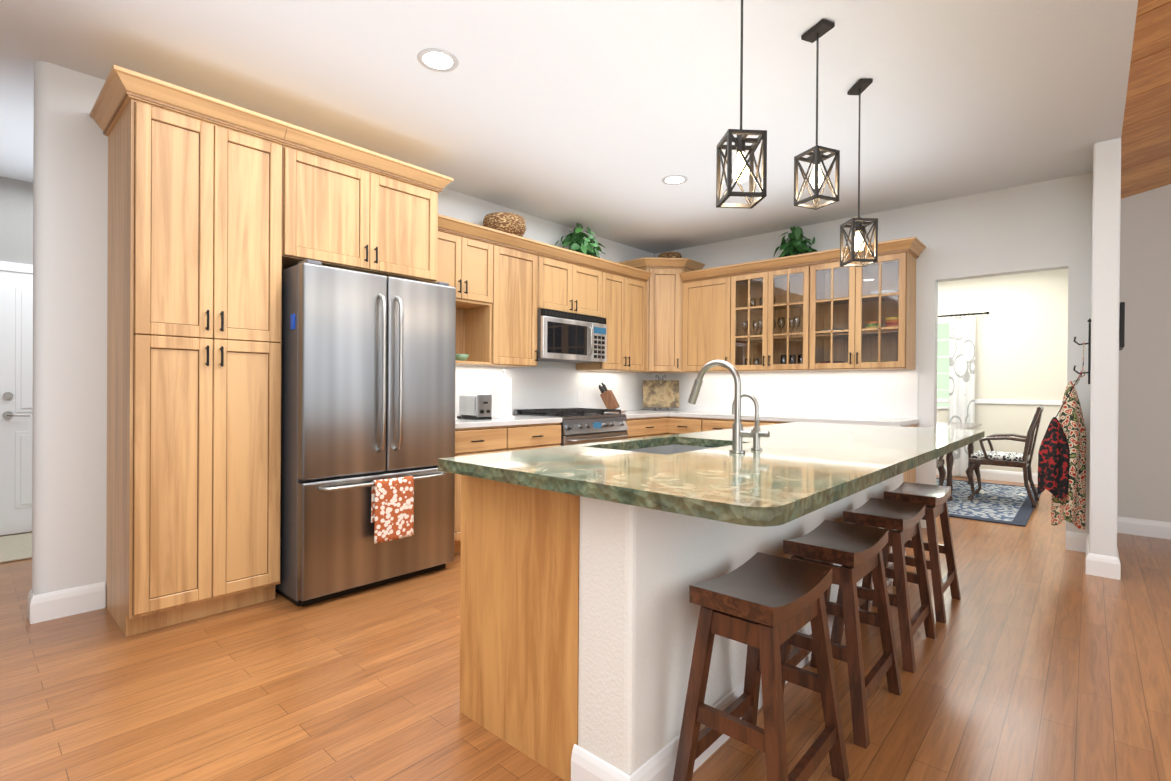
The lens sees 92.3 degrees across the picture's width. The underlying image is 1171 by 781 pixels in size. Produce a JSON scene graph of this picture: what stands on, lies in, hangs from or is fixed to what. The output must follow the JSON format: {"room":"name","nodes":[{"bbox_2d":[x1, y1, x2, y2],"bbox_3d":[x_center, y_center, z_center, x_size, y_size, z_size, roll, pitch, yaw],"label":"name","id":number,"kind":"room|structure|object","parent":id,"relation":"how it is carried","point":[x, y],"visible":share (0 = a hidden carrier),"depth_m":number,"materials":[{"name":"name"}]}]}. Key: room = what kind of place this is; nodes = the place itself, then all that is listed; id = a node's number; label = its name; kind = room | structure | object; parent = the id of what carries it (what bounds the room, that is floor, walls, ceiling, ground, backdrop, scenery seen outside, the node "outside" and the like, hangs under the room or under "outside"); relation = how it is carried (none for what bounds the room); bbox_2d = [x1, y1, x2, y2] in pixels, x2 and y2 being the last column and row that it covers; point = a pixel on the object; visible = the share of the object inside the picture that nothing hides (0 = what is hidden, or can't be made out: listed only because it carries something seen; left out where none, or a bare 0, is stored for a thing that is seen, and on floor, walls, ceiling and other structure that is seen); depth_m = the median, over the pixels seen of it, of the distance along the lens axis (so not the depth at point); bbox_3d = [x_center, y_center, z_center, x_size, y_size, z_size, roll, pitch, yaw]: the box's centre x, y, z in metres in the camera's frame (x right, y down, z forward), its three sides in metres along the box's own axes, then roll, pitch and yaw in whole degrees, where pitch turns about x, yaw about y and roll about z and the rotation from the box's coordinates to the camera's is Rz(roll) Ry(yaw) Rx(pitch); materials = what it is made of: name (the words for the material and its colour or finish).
{"room":"kitchen","nodes":[
{"label":"kitchen","id":0,"kind":"room"},
{"bbox_2d":[0,176,32,535],"bbox_3d":[-2.918,-0.256,6.159,0.120,2.760,13.500,1,0,42],"label":"wall","id":1,"kind":"structure","parent":0,"point":[16,221],"depth_m":4.38,"materials":[{"name":"grey paint"}]},
{"bbox_2d":[0,261,32,534],"bbox_3d":[-4.197,0.066,4.591,0.068,2.110,1.000,1,0,42],"label":"hall door","id":2,"kind":"structure","parent":1,"relation":"in","point":[16,358],"depth_m":4.37,"materials":[{"name":"white wood"}]},
{"bbox_2d":[32,61,653,606],"bbox_3d":[-0.953,-0.238,4.786,0.120,2.760,5.360,1,0,42],"label":"wall","id":3,"kind":"structure","parent":0,"point":[70,371],"depth_m":2.85,"materials":[{"name":"white paint"}]},
{"bbox_2d":[27,582,104,623],"bbox_3d":[-2.613,1.071,2.847,0.016,0.135,0.281,1,0,42],"label":"baseboard","id":4,"kind":"structure","parent":3,"relation":"attached to","point":[47,606],"depth_m":2.83,"materials":[{"name":"white wood"}]},
{"bbox_2d":[282,123,453,282],"bbox_3d":[-1.479,-1.074,3.596,0.662,0.695,1.042,1,0,42],"label":"upper cabinet","id":5,"kind":"object","parent":3,"relation":"attached to","point":[347,206],"visible":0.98,"depth_m":3.33,"materials":[{"name":"brown wood"}]},
{"bbox_2d":[438,214,469,301],"bbox_3d":[-1.154,-0.969,4.196,0.345,0.564,0.414,1,0,42],"label":"upper cabinet","id":6,"kind":"object","parent":3,"relation":"attached to","point":[453,234],"depth_m":4.16,"materials":[{"name":"brown wood"}]},
{"bbox_2d":[456,223,497,309],"bbox_3d":[-0.968,-0.969,4.404,0.345,0.564,0.352,1,0,42],"label":"upper cabinet","id":7,"kind":"object","parent":3,"relation":"attached to","point":[483,240],"depth_m":4.36,"materials":[{"name":"brown wood"}]},
{"bbox_2d":[462,230,541,366],"bbox_3d":[-0.698,-0.728,4.708,0.345,1.044,0.498,1,0,42],"label":"upper cabinet","id":8,"kind":"object","parent":3,"relation":"attached to","point":[507,286],"depth_m":4.59,"materials":[{"name":"brown wood"}]},
{"bbox_2d":[456,354,468,360],"bbox_3d":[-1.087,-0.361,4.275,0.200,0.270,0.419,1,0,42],"label":"bowl","id":9,"kind":"object","parent":8,"relation":"in","point":[461,357],"visible":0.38,"depth_m":4.33,"materials":[{"name":"green ceramic"}]},
{"bbox_2d":[483,212,525,236],"bbox_3d":[-0.679,-1.346,4.705,0.360,0.190,0.360,1,0,42],"label":"basket bowl","id":10,"kind":"object","parent":8,"relation":"on","point":[511,223],"visible":0.69,"depth_m":4.56,"materials":[{"name":"brown wicker"}]},
{"bbox_2d":[455,365,654,416],"bbox_3d":[-0.316,-0.010,5.403,0.008,0.460,3.350,1,0,42],"label":"backsplash","id":11,"kind":"structure","parent":3,"relation":"attached to","point":[532,387],"depth_m":5.40,"materials":[{"name":"white tile"}]},
{"bbox_2d":[577,391,581,402],"bbox_3d":[-0.060,0.065,5.678,0.006,0.116,0.070,1,0,42],"label":"electrical outlet plate","id":12,"kind":"object","parent":11,"relation":"attached to","point":[579,396],"visible":1,"depth_m":5.67,"materials":[{"name":"white plastic"}]},
{"bbox_2d":[542,242,577,313],"bbox_3d":[-0.368,-0.974,5.073,0.345,0.550,0.483,1,0,42],"label":"upper cabinet","id":13,"kind":"object","parent":3,"relation":"attached to","point":[559,266],"depth_m":4.98,"materials":[{"name":"brown wood"}]},
{"bbox_2d":[537,308,606,362],"bbox_3d":[-0.214,-0.484,5.179,0.443,0.420,0.844,1,0,42],"label":"microwave","id":14,"kind":"object","parent":13,"relation":"attached to","point":[566,337],"visible":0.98,"depth_m":5.00,"materials":[{"name":"grey metal"}]},
{"bbox_2d":[578,254,605,317],"bbox_3d":[-0.124,-0.973,5.345,0.345,0.550,0.484,1,0,42],"label":"upper cabinet","id":15,"kind":"object","parent":3,"relation":"attached to","point":[591,270],"depth_m":5.30,"materials":[{"name":"brown wood"}]},
{"bbox_2d":[554,223,604,257],"bbox_3d":[-0.020,-1.379,5.376,0.440,0.449,0.486,1,0,42],"label":"plant","id":16,"kind":"object","parent":15,"relation":"on","point":[580,244],"visible":0.67,"depth_m":5.32,"materials":[{"name":"green plant"}]},
{"bbox_2d":[576,262,649,371],"bbox_3d":[0.282,-0.725,5.801,0.345,1.044,0.734,1,0,42],"label":"upper cabinet","id":17,"kind":"object","parent":3,"relation":"attached to","point":[626,286],"depth_m":5.68,"materials":[{"name":"brown wood"}]},
{"bbox_2d":[0,0,1137,253],"bbox_3d":[-1.017,-1.677,4.458,7.760,0.120,13.500,1,0,42],"label":"ceiling","id":18,"kind":"structure","parent":0,"point":[602,118],"depth_m":2.97,"materials":[{"name":"white paint"}]},
{"bbox_2d":[417,48,458,71],"bbox_3d":[-0.718,-1.605,2.740,0.196,0.004,0.196,1,0,42],"label":"recessed light","id":19,"kind":"object","parent":18,"relation":"in","point":[438,60],"visible":1,"depth_m":2.74,"materials":[{"name":"grey plastic"}]},
{"bbox_2d":[662,175,686,184],"bbox_3d":[0.678,-1.601,4.282,0.196,0.004,0.196,1,0,42],"label":"recessed light","id":20,"kind":"object","parent":18,"relation":"in","point":[673,179],"visible":1,"depth_m":4.27,"materials":[{"name":"grey plastic"}]},
{"bbox_2d":[716,0,766,208],"bbox_3d":[0.540,-1.124,1.946,0.132,0.943,0.132,0,0,-4],"label":"pendant light","id":21,"kind":"object","parent":18,"relation":"hanging from","point":[742,170],"visible":1,"depth_m":1.93,"materials":[{"name":"brown metal"}]},
{"bbox_2d":[794,19,839,209],"bbox_3d":[1.021,-1.210,2.482,0.132,0.769,0.132,0,0,-23],"label":"pendant light","id":22,"kind":"object","parent":18,"relation":"hanging from","point":[814,33],"visible":1,"depth_m":2.47,"materials":[{"name":"brown metal"}]},
{"bbox_2d":[840,79,877,266],"bbox_3d":[1.428,-1.127,2.937,0.132,0.933,0.132,0,0,-2],"label":"pendant light","id":23,"kind":"object","parent":18,"relation":"hanging from","point":[858,225],"visible":1,"depth_m":2.92,"materials":[{"name":"brown metal"}]},
{"bbox_2d":[0,475,1170,780],"bbox_3d":[1.323,1.197,2.353,14.100,0.060,13.500,1,0,42],"label":"floor","id":24,"kind":"structure","parent":0,"point":[1042,655],"depth_m":2.18,"materials":[{"name":"brown wood"}]},
{"bbox_2d":[0,533,31,562],"bbox_3d":[-3.844,1.117,4.266,0.850,0.013,1.150,1,0,42],"label":"door mat","id":25,"kind":"object","parent":24,"relation":"on","point":[15,547],"depth_m":3.98,"materials":[{"name":"fabric"}]},
{"bbox_2d":[90,65,287,636],"bbox_3d":[-2.073,-0.141,2.944,0.662,2.565,0.715,1,0,42],"label":"tall cabinet","id":26,"kind":"object","parent":24,"relation":"on","point":[194,309],"visible":1,"depth_m":2.75,"materials":[{"name":"brown wood"}]},
{"bbox_2d":[275,259,455,605],"bbox_3d":[-1.425,0.226,3.503,0.876,1.835,0.949,1,0,42],"label":"fridge","id":27,"kind":"object","parent":24,"relation":"on","point":[368,363],"visible":0.83,"depth_m":3.13,"materials":[{"name":"grey metal"}]},
{"bbox_2d":[371,476,413,543],"bbox_3d":[-1.103,0.677,3.228,0.054,0.350,0.242,1,0,42],"label":"hanging towel","id":28,"kind":"object","parent":27,"relation":"hanging from","point":[392,508],"visible":1,"depth_m":3.21,"materials":[{"name":"orange fabric"}]},
{"bbox_2d":[454,421,561,553],"bbox_3d":[-0.813,0.702,4.387,0.626,0.884,1.157,1,0,42],"label":"base cabinet","id":29,"kind":"object","parent":24,"relation":"on","point":[492,435],"depth_m":4.10,"materials":[{"name":"brown wood"}]},
{"bbox_2d":[455,415,561,424],"bbox_3d":[-0.811,0.240,4.381,0.630,0.040,1.165,1,0,42],"label":"countertop","id":30,"kind":"structure","parent":29,"relation":"on","point":[517,420],"depth_m":4.23,"materials":[{"name":"white stone"}]},
{"bbox_2d":[457,393,491,419],"bbox_3d":[-0.851,0.120,4.345,0.285,0.197,0.144,1,0,42],"label":"toaster","id":31,"kind":"object","parent":30,"relation":"on","point":[475,406],"visible":1,"depth_m":4.28,"materials":[{"name":"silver metal"}]},
{"bbox_2d":[493,369,514,417],"bbox_3d":[-0.658,0.022,4.548,0.170,0.395,0.170,1,0,42],"label":"paper towel","id":32,"kind":"object","parent":30,"relation":"on","point":[504,393],"visible":1,"depth_m":4.50,"materials":[{"name":"white paper"}]},
{"bbox_2d":[513,407,628,445],"bbox_3d":[-0.103,0.660,5.104,0.707,0.975,0.846,1,0,42],"label":"range","id":33,"kind":"object","parent":24,"relation":"on","point":[583,425],"visible":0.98,"depth_m":4.91,"materials":[{"name":"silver metal"}]},
{"bbox_2d":[626,417,669,438],"bbox_3d":[0.401,0.706,5.709,0.670,0.884,0.715,1,0,42],"label":"base cabinet","id":34,"kind":"object","parent":24,"relation":"on","point":[638,427],"depth_m":5.50,"materials":[{"name":"brown wood"}]},
{"bbox_2d":[606,409,697,416],"bbox_3d":[0.592,0.244,5.946,0.630,0.040,1.321,1,0,42],"label":"countertop","id":35,"kind":"structure","parent":34,"relation":"on","point":[629,413],"depth_m":5.74,"materials":[{"name":"white stone"}]},
{"bbox_2d":[599,382,625,411],"bbox_3d":[0.265,0.070,5.788,0.276,0.303,0.112,0,0,22],"label":"knife block","id":36,"kind":"object","parent":35,"relation":"on","point":[609,399],"visible":0.94,"depth_m":5.76,"materials":[{"name":"brown wood"}]},
{"bbox_2d":[643,375,678,409],"bbox_3d":[0.840,0.026,6.256,0.360,0.391,0.305,1,0,42],"label":"decorative plate","id":37,"kind":"object","parent":35,"relation":"on","point":[660,393],"visible":1,"depth_m":6.25,"materials":[{"name":"brown stone"}]},
{"bbox_2d":[670,411,917,426],"bbox_3d":[1.849,0.256,5.282,2.123,0.040,0.630,1,0,42],"label":"countertop","id":38,"kind":"structure","parent":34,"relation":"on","point":[902,422],"depth_m":4.93,"materials":[{"name":"white stone"}]},
{"bbox_2d":[460,442,905,780],"bbox_3d":[0.820,0.720,2.848,0.790,0.884,2.976,1,0,42],"label":"kitchen island","id":39,"kind":"object","parent":24,"relation":"on","point":[584,567],"depth_m":1.70,"materials":[{"name":"brown wood"}]},
{"bbox_2d":[538,426,984,533],"bbox_3d":[1.171,0.261,2.532,0.680,0.040,3.160,1,0,42],"label":"island countertop","id":40,"kind":"structure","parent":39,"relation":"on","point":[783,482],"depth_m":1.64,"materials":[{"name":"green stone"}]},
{"bbox_2d":[688,360,759,452],"bbox_3d":[0.534,0.058,2.191,0.308,0.358,0.060,1,0,42],"label":"faucet","id":41,"kind":"object","parent":40,"relation":"on","point":[739,432],"visible":1,"depth_m":2.14,"materials":[{"name":"silver metal"}]},
{"bbox_2d":[732,393,769,449],"bbox_3d":[0.663,0.123,2.269,0.158,0.228,0.044,1,0,42],"label":"filter faucet","id":42,"kind":"object","parent":40,"relation":"on","point":[756,439],"visible":0.88,"depth_m":2.24,"materials":[{"name":"silver metal"}]},
{"bbox_2d":[670,417,705,434],"bbox_3d":[1.197,0.711,5.837,0.472,0.884,0.674,1,0,42],"label":"base cabinet","id":43,"kind":"object","parent":24,"relation":"on","point":[678,425],"depth_m":5.62,"materials":[{"name":"brown wood"}]},
{"bbox_2d":[706,417,781,430],"bbox_3d":[1.621,0.715,5.489,0.876,0.884,0.626,1,0,42],"label":"base cabinet","id":44,"kind":"object","parent":24,"relation":"on","point":[712,423],"depth_m":5.32,"materials":[{"name":"brown wood"}]},
{"bbox_2d":[673,552,849,780],"bbox_3d":[0.519,0.851,1.638,0.338,0.624,0.468,1,0,42],"label":"stool","id":45,"kind":"object","parent":24,"relation":"on","point":[763,606],"visible":1,"depth_m":1.56,"materials":[{"name":"brown wood"}]},
{"bbox_2d":[782,421,841,423],"bbox_3d":[2.086,0.720,5.072,0.626,0.884,0.626,1,0,42],"label":"base cabinet","id":46,"kind":"object","parent":24,"relation":"on","point":[836,422],"depth_m":4.75,"materials":[{"name":"brown wood"}]},
{"bbox_2d":[780,520,901,748],"bbox_3d":[0.946,0.853,2.115,0.338,0.624,0.468,1,0,42],"label":"stool","id":47,"kind":"object","parent":24,"relation":"on","point":[854,551],"visible":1,"depth_m":2.02,"materials":[{"name":"brown wood"}]},
{"bbox_2d":[842,421,915,482],"bbox_3d":[2.424,0.724,4.769,0.534,0.884,0.626,1,0,42],"label":"base cabinet","id":48,"kind":"object","parent":24,"relation":"on","point":[910,475],"depth_m":4.64,"materials":[{"name":"brown wood"}]},
{"bbox_2d":[830,498,936,672],"bbox_3d":[1.386,0.854,2.606,0.338,0.624,0.468,1,0,42],"label":"stool","id":49,"kind":"object","parent":24,"relation":"on","point":[902,519],"visible":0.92,"depth_m":2.52,"materials":[{"name":"brown wood"}]},
{"bbox_2d":[872,482,960,622],"bbox_3d":[1.834,0.855,3.105,0.338,0.624,0.468,1,0,42],"label":"stool","id":50,"kind":"object","parent":24,"relation":"on","point":[933,498],"visible":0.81,"depth_m":3.02,"materials":[{"name":"brown wood"}]},
{"bbox_2d":[936,478,1040,526],"bbox_3d":[3.699,1.162,6.636,2.520,0.011,2.550,1,0,42],"label":"dining rug","id":51,"kind":"object","parent":24,"relation":"on","point":[1002,503],"visible":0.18,"depth_m":5.79,"materials":[{"name":"blue carpet"}]},
{"bbox_2d":[936,455,945,485],"bbox_3d":[3.331,0.646,5.799,0.632,1.018,0.630,1,0,42],"label":"dining chair","id":52,"kind":"object","parent":51,"relation":"on","point":[940,466],"visible":0.02,"depth_m":5.81,"materials":[{"name":"brown wood"}]},
{"bbox_2d":[937,422,981,500],"bbox_3d":[3.982,0.781,6.753,1.080,0.752,1.600,1,0,42],"label":"dining table","id":53,"kind":"object","parent":51,"relation":"on","point":[949,456],"visible":0.21,"depth_m":6.33,"materials":[{"name":"brown wood"}]},
{"bbox_2d":[965,405,1044,507],"bbox_3d":[4.434,0.653,5.945,0.630,1.018,0.632,1,0,42],"label":"dining chair","id":54,"kind":"object","parent":51,"relation":"on","point":[983,456],"visible":0.98,"depth_m":5.82,"materials":[{"name":"brown wood"}]},
{"bbox_2d":[654,172,1092,533],"bbox_3d":[2.274,-0.217,5.412,3.850,2.760,0.120,1,0,42],"label":"wall","id":55,"kind":"structure","parent":0,"point":[1039,226],"depth_m":4.53,"materials":[{"name":"white paint"}]},
{"bbox_2d":[618,257,704,372],"bbox_3d":[0.831,-0.798,6.165,0.677,1.195,0.677,1,0,42],"label":"upper cabinet","id":56,"kind":"object","parent":55,"relation":"attached to","point":[664,282],"visible":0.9,"depth_m":5.98,"materials":[{"name":"brown wood"}]},
{"bbox_2d":[658,252,681,257],"bbox_3d":[0.927,-1.446,6.180,0.260,0.100,0.260,1,0,42],"label":"basket","id":57,"kind":"object","parent":56,"relation":"on","point":[670,255],"visible":0.44,"depth_m":6.07,"materials":[{"name":"brown wicker"}]},
{"bbox_2d":[680,265,751,372],"bbox_3d":[1.371,-0.718,5.905,0.612,1.044,0.345,1,0,42],"label":"upper cabinet","id":58,"kind":"object","parent":55,"relation":"attached to","point":[716,300],"depth_m":5.75,"materials":[{"name":"brown wood"}]},
{"bbox_2d":[741,319,762,338],"label":"glasses","id":59,"kind":"object","parent":58,"relation":"in","point":[744,321],"depth_m":5.65,"materials":[{"name":"grey"}]},
{"bbox_2d":[745,358,758,364],"label":"glasses","id":60,"kind":"object","parent":58,"relation":"in","point":[754,359],"depth_m":5.63,"materials":[{"name":"grey"}]},
{"bbox_2d":[750,298,762,305],"label":"glasses","id":61,"kind":"object","parent":58,"relation":"in","point":[760,299],"depth_m":5.63,"materials":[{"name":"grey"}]},
{"bbox_2d":[774,316,800,336],"label":"glasses","id":62,"kind":"object","parent":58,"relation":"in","point":[795,317],"depth_m":5.39,"materials":[{"name":"grey"}]},
{"bbox_2d":[780,354,802,363],"label":"glasses","id":63,"kind":"object","parent":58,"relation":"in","point":[799,359],"depth_m":5.35,"materials":[{"name":"grey"}]},
{"bbox_2d":[774,225,817,257],"bbox_3d":[1.975,-1.354,5.346,0.398,0.427,0.361,1,0,42],"label":"plant","id":64,"kind":"object","parent":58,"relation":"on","point":[795,244],"visible":0.65,"depth_m":5.31,"materials":[{"name":"green plant"}]},
{"bbox_2d":[822,361,844,362],"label":"plate","id":65,"kind":"object","parent":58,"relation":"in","point":[823,361],"depth_m":5.05,"materials":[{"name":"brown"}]},
{"bbox_2d":[821,329,848,333],"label":"plate","id":66,"kind":"object","parent":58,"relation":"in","point":[822,329],"depth_m":5.07,"materials":[{"name":"grey ceramic"}]},
{"bbox_2d":[864,317,897,331],"label":"bowls","id":67,"kind":"object","parent":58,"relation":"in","point":[890,320],"depth_m":4.80,"materials":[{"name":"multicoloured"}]},
{"bbox_2d":[870,290,898,293],"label":"plate","id":68,"kind":"object","parent":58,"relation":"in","point":[883,291],"depth_m":4.76,"materials":[{"name":"grey ceramic"}]},
{"bbox_2d":[655,365,917,418],"bbox_3d":[1.832,0.003,5.723,2.720,0.460,0.008,1,0,42],"label":"backsplash","id":69,"kind":"structure","parent":55,"relation":"attached to","point":[886,393],"depth_m":5.41,"materials":[{"name":"white"}]},
{"bbox_2d":[937,269,1067,472],"bbox_3d":[4.380,-0.214,8.346,4.630,2.760,0.140,1,0,42],"label":"wall","id":70,"kind":"structure","parent":0,"point":[1021,336],"depth_m":7.22,"materials":[{"name":"beige paint"}]},
{"bbox_2d":[937,321,949,408],"bbox_3d":[4.661,-0.355,8.013,1.050,1.210,0.019,1,0,42],"label":"dining room window","id":71,"kind":"structure","parent":70,"relation":"in","point":[943,360],"depth_m":7.77,"materials":[{"name":"white"}]},
{"bbox_2d":[938,312,988,316],"bbox_3d":[4.665,-1.020,7.950,1.714,0.040,0.109,1,0,42],"label":"curtain rod","id":72,"kind":"object","parent":70,"relation":"attached to","point":[987,313],"visible":0.46,"depth_m":7.54,"materials":[{"name":"black metal"}]},
{"bbox_2d":[949,312,974,476],"bbox_3d":[5.052,0.053,7.555,0.290,2.183,0.064,1,0,42],"label":"panel","id":73,"kind":"object","parent":72,"relation":"hanging from","point":[962,372],"visible":0.79,"depth_m":7.55,"materials":[{"name":"white fabric"}]},
{"bbox_2d":[936,466,1037,483],"bbox_3d":[4.377,1.099,8.267,4.510,0.135,0.016,1,0,42],"label":"baseboard","id":74,"kind":"structure","parent":70,"relation":"attached to","point":[999,475],"depth_m":7.33,"materials":[{"name":"white"}]},
{"bbox_2d":[1089,138,1120,556],"bbox_3d":[4.801,-0.199,5.249,0.130,2.760,4.550,1,0,42],"label":"wall column","id":75,"kind":"structure","parent":0,"point":[1105,306],"depth_m":3.56,"materials":[{"name":"white paint"}]},
{"bbox_2d":[1073,318,1090,383],"bbox_3d":[3.436,-0.271,3.888,0.098,0.455,0.044,1,0,42],"label":"hook rail","id":76,"kind":"object","parent":75,"relation":"attached to","point":[1089,350],"visible":0.98,"depth_m":3.85,"materials":[{"name":"black metal"}]},
{"bbox_2d":[1037,342,1085,529],"bbox_3d":[3.353,0.303,3.958,0.254,1.284,0.453,1,0,42],"label":"apron","id":77,"kind":"object","parent":76,"relation":"hanging from","point":[1062,465],"visible":1,"depth_m":3.84,"materials":[{"name":"multicoloured fabric"}]},
{"bbox_2d":[1083,533,1094,575],"bbox_3d":[3.430,1.109,3.845,0.016,0.135,0.666,1,0,42],"label":"baseboard","id":78,"kind":"structure","parent":75,"relation":"attached to","point":[1090,558],"depth_m":3.60,"materials":[{"name":"white wood"}]},
{"bbox_2d":[1103,518,1120,579],"bbox_3d":[3.838,1.111,4.104,0.046,0.135,1.596,1,0,42],"label":"baseboard","id":79,"kind":"structure","parent":75,"relation":"attached to","point":[1111,564],"depth_m":3.52,"materials":[{"name":"white wood"}]},
{"bbox_2d":[1117,184,1170,521],"bbox_3d":[6.810,-1.795,2.626,6.340,6.000,0.120,1,0,42],"label":"wall","id":80,"kind":"structure","parent":0,"point":[1144,448],"depth_m":4.57,"materials":[{"name":"white paint"}]},
{"bbox_2d":[1119,302,1124,349],"bbox_3d":[3.488,-0.412,3.664,0.026,0.280,0.385,1,0,42],"label":"picture frame","id":81,"kind":"object","parent":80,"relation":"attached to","point":[1122,326],"visible":0.83,"depth_m":3.52,"materials":[{"name":"black metal"}]},
{"bbox_2d":[1117,516,1170,539],"bbox_3d":[6.744,1.137,2.586,6.340,0.135,0.016,1,0,42],"label":"baseboard","id":82,"kind":"structure","parent":80,"relation":"attached to","point":[1133,526],"depth_m":4.56,"materials":[{"name":"white wood"}]},
{"bbox_2d":[1121,0,1170,198],"bbox_3d":[3.302,-2.232,-1.292,6.340,1.332,10.700,1,0,42],"label":"ceiling","id":83,"kind":"structure","parent":0,"point":[1146,149],"depth_m":3.17,"materials":[{"name":"brown wood"}]}
]}

